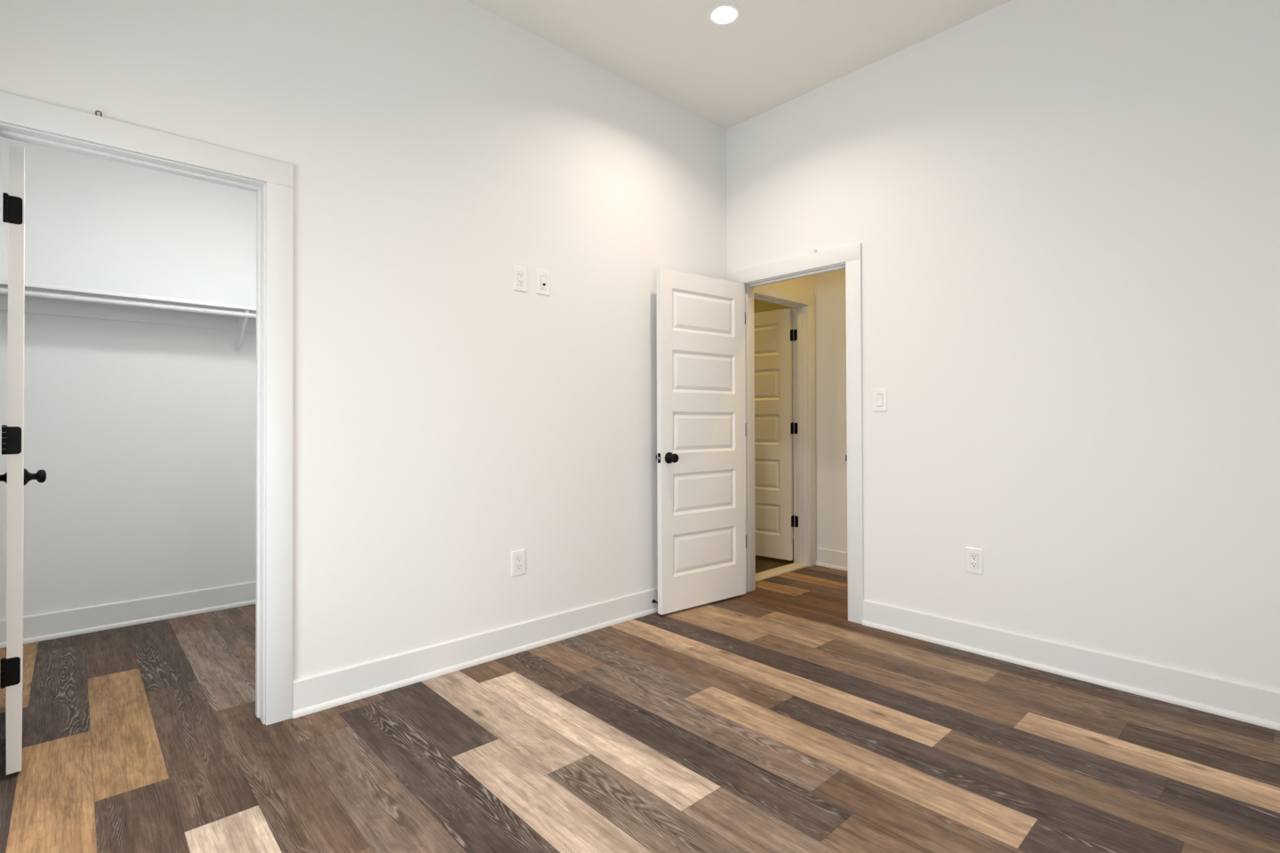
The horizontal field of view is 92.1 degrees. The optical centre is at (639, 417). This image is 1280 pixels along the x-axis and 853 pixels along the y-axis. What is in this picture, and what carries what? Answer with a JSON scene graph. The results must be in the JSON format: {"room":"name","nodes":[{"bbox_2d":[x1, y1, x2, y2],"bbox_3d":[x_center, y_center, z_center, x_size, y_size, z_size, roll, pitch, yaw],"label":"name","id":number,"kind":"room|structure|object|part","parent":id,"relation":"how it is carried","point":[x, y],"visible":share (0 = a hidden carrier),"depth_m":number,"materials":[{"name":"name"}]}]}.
{"room":"empty bedroom","nodes":[
{"label":"empty bedroom","id":0,"kind":"room"},
{"bbox_2d":[0,136,255,620],"bbox_3d":[-2.928,-0.391,3.556,2.080,3.130,0.115,0,-1,-43],"label":"wall","id":1,"kind":"structure","parent":0,"point":[142,435],"depth_m":3.50,"materials":[{"name":"white paint"}]},
{"bbox_2d":[0,581,255,647],"bbox_3d":[-2.875,1.105,3.491,1.850,0.137,0.026,0,-1,-43],"label":"baseboard","id":2,"kind":"structure","parent":1,"relation":"attached to","point":[38,628],"depth_m":3.48,"materials":[{"name":"white paint"}]},
{"bbox_2d":[0,280,255,356],"bbox_3d":[-2.787,-0.520,3.402,1.848,0.269,0.305,0,-1,-43],"label":"closet shelf","id":3,"kind":"object","parent":1,"relation":"attached to","point":[33,305],"visible":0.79,"depth_m":3.44,"materials":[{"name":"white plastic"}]},
{"bbox_2d":[0,287,255,318],"bbox_3d":[-2.712,-0.612,3.321,1.848,0.033,0.033,0,-1,-43],"label":"closet rod","id":4,"kind":"object","parent":3,"relation":"attached to","point":[3,290],"visible":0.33,"depth_m":3.29,"materials":[{"name":"white metal"}]},
{"bbox_2d":[0,0,814,680],"bbox_3d":[-0.945,-0.391,4.343,6.065,3.130,2.300,0,-1,-43],"label":"wall","id":5,"kind":"structure","parent":0,"point":[450,420],"depth_m":2.81,"materials":[{"name":"white paint"}]},
{"bbox_2d":[0,144,46,775],"bbox_3d":[-2.248,0.134,2.226,0.166,2.026,0.780,0,-1,-45],"label":"door","id":6,"kind":"structure","parent":5,"relation":"in","point":[16,476],"depth_m":1.99,"materials":[{"name":"white paint"}]},
{"bbox_3d":[-2.507,0.238,2.416,0.066,0.067,0.067,0,-1,-45],"label":"knob","id":7,"kind":"part","parent":6,"relation":"part of","materials":[{"name":"black metal"}]},
{"bbox_3d":[-2.436,0.238,2.487,0.066,0.067,0.067,0,-1,-45],"label":"knob","id":8,"kind":"part","parent":6,"relation":"part of","materials":[{"name":"black metal"}]},
{"bbox_2d":[0,91,293,726],"bbox_3d":[-1.725,0.088,2.136,0.904,2.140,0.151,0,-1,-43],"label":"door frame","id":9,"kind":"structure","parent":5,"relation":"attached to","point":[24,119],"depth_m":2.34,"materials":[{"name":"white paint"}]},
{"bbox_3d":[-1.770,0.088,2.185,0.904,2.140,0.018,0,-1,-43],"label":"casing","id":10,"kind":"part","parent":9,"relation":"part of","materials":[{"name":"white paint"}]},
{"bbox_2d":[292,587,657,719],"bbox_3d":[-0.374,1.094,3.271,2.628,0.137,0.026,0,-1,-43],"label":"baseboard","id":11,"kind":"structure","parent":5,"relation":"attached to","point":[312,694],"depth_m":2.83,"materials":[{"name":"white paint"}]},
{"bbox_2d":[511,549,525,576],"bbox_3d":[-0.605,0.725,3.075,0.079,0.124,0.008,0,-1,-43],"label":"wall outlet","id":12,"kind":"object","parent":5,"relation":"attached to","point":[518,556],"visible":1,"depth_m":3.07,"materials":[{"name":"white plastic"}]},
{"bbox_2d":[515,555,521,570],"bbox_3d":[-0.603,0.725,3.073,0.034,0.068,0.003,0,-1,-43],"label":"receptacle","id":13,"kind":"object","parent":12,"relation":"attached to","point":[518,558],"depth_m":3.07,"materials":[{"name":"white plastic"}]},
{"bbox_2d":[512,265,527,292],"bbox_3d":[-0.599,-0.695,3.097,0.079,0.124,0.008,0,-1,-43],"label":"wall outlet","id":14,"kind":"object","parent":5,"relation":"attached to","point":[519,273],"visible":1,"depth_m":3.09,"materials":[{"name":"white plastic"}]},
{"bbox_2d":[518,271,523,286],"bbox_3d":[-0.597,-0.695,3.095,0.034,0.068,0.003,0,-1,-43],"label":"receptacle","id":15,"kind":"object","parent":14,"relation":"attached to","point":[520,273],"depth_m":3.09,"materials":[{"name":"white plastic"}]},
{"bbox_2d":[536,269,550,295],"bbox_3d":[-0.495,-0.696,3.186,0.079,0.124,0.017,0,-1,-43],"label":"jack plate","id":16,"kind":"object","parent":5,"relation":"attached to","point":[543,283],"visible":1,"depth_m":3.19,"materials":[{"name":"white plastic"}]},
{"bbox_2d":[753,308,798,560],"bbox_3d":[0.949,0.138,5.149,0.770,2.008,0.166,-1,-1,40],"label":"door","id":17,"kind":"structure","parent":5,"relation":"in","point":[774,335],"depth_m":5.01,"materials":[{"name":"white paint"}]},
{"bbox_2d":[753,284,815,567],"bbox_3d":[1.011,0.099,4.652,0.903,2.141,0.151,0,-1,-43],"label":"door frame","id":18,"kind":"structure","parent":5,"relation":"attached to","point":[803,304],"depth_m":4.87,"materials":[{"name":"white paint"}]},
{"bbox_3d":[0.966,0.100,4.700,0.903,2.141,0.018,0,-1,-43],"label":"casing","id":19,"kind":"part","parent":18,"relation":"part of","materials":[{"name":"white paint"}]},
{"bbox_2d":[0,538,1279,852],"bbox_3d":[0.236,1.204,3.135,5.950,0.090,5.650,0,-1,-43],"label":"floor","id":20,"kind":"structure","parent":0,"point":[765,719],"depth_m":2.12,"materials":[{"name":"wood"}]},
{"bbox_2d":[755,562,807,582],"bbox_3d":[1.015,1.163,4.642,0.713,0.014,0.118,0,-1,-43],"label":"threshold","id":21,"kind":"object","parent":20,"relation":"on","point":[760,576],"visible":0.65,"depth_m":4.64,"materials":[{"name":"beige paint"}]},
{"bbox_2d":[466,0,1011,128],"bbox_3d":[0.182,-2.010,3.123,6.065,0.080,5.880,0,-1,-43],"label":"ceiling","id":22,"kind":"structure","parent":0,"point":[777,52],"depth_m":3.20,"materials":[{"name":"white paint"}]},
{"bbox_2d":[706,2,741,25],"bbox_3d":[0.411,-1.965,3.021,0.170,0.014,0.170,0,-1,-43],"label":"recessed light","id":23,"kind":"object","parent":22,"relation":"in","point":[723,13],"visible":1,"depth_m":3.01,"materials":[{"name":"white plastic"}]},
{"bbox_2d":[814,269,847,562],"bbox_3d":[2.568,-0.409,3.735,0.115,3.130,3.350,0,-1,-43],"label":"wall","id":24,"kind":"structure","parent":0,"point":[829,287],"depth_m":4.82,"materials":[{"name":"white paint"}]},
{"bbox_2d":[816,547,847,571],"bbox_3d":[2.517,1.088,3.679,0.026,0.137,3.302,0,-1,-43],"label":"baseboard","id":25,"kind":"structure","parent":24,"relation":"attached to","point":[834,559],"depth_m":4.79,"materials":[{"name":"white paint"}]},
{"bbox_2d":[726,0,1279,691],"bbox_3d":[1.769,-0.412,3.001,0.115,3.130,3.350,0,-1,-43],"label":"wall","id":26,"kind":"structure","parent":0,"point":[1064,215],"depth_m":2.77,"materials":[{"name":"white paint"}]},
{"bbox_2d":[656,267,746,615],"bbox_3d":[0.414,0.138,3.849,0.784,2.026,0.166,0,-1,-38],"label":"door","id":27,"kind":"structure","parent":26,"relation":"in","point":[700,457],"depth_m":3.80,"materials":[{"name":"white paint"}]},
{"bbox_3d":[0.191,0.239,3.613,0.067,0.067,0.066,0,-1,-38],"label":"knob","id":28,"kind":"part","parent":27,"relation":"part of","materials":[{"name":"black metal"}]},
{"bbox_2d":[729,242,863,623],"bbox_3d":[0.978,0.092,3.857,0.153,2.141,0.937,0,-1,-43],"label":"door frame","id":29,"kind":"structure","parent":26,"relation":"attached to","point":[848,258],"depth_m":3.52,"materials":[{"name":"white paint"}]},
{"bbox_3d":[1.028,0.093,3.902,0.018,2.141,0.937,0,-1,-43],"label":"casing","id":30,"kind":"part","parent":29,"relation":"part of","materials":[{"name":"white paint"}]},
{"bbox_2d":[872,388,887,411],"bbox_3d":[1.318,-0.095,3.396,0.010,0.124,0.079,0,-1,-43],"label":"light switch","id":31,"kind":"object","parent":26,"relation":"attached to","point":[879,396],"visible":1,"depth_m":3.39,"materials":[{"name":"white plastic"}]},
{"bbox_2d":[965,547,983,575],"bbox_3d":[1.645,0.707,3.039,0.008,0.124,0.079,0,-1,-43],"label":"wall outlet","id":32,"kind":"object","parent":26,"relation":"attached to","point":[973,556],"visible":1,"depth_m":3.04,"materials":[{"name":"white plastic"}]},
{"bbox_2d":[969,553,977,568],"bbox_3d":[1.643,0.707,3.038,0.003,0.068,0.034,0,-1,-43],"label":"receptacle","id":33,"kind":"object","parent":32,"relation":"attached to","point":[973,557],"depth_m":3.04,"materials":[{"name":"white plastic"}]},
{"bbox_2d":[862,600,1279,730],"bbox_3d":[2.042,1.080,2.593,0.026,0.137,2.346,0,-1,-43],"label":"baseboard","id":34,"kind":"structure","parent":26,"relation":"attached to","point":[1240,701],"depth_m":2.68,"materials":[{"name":"white paint"}]}
]}

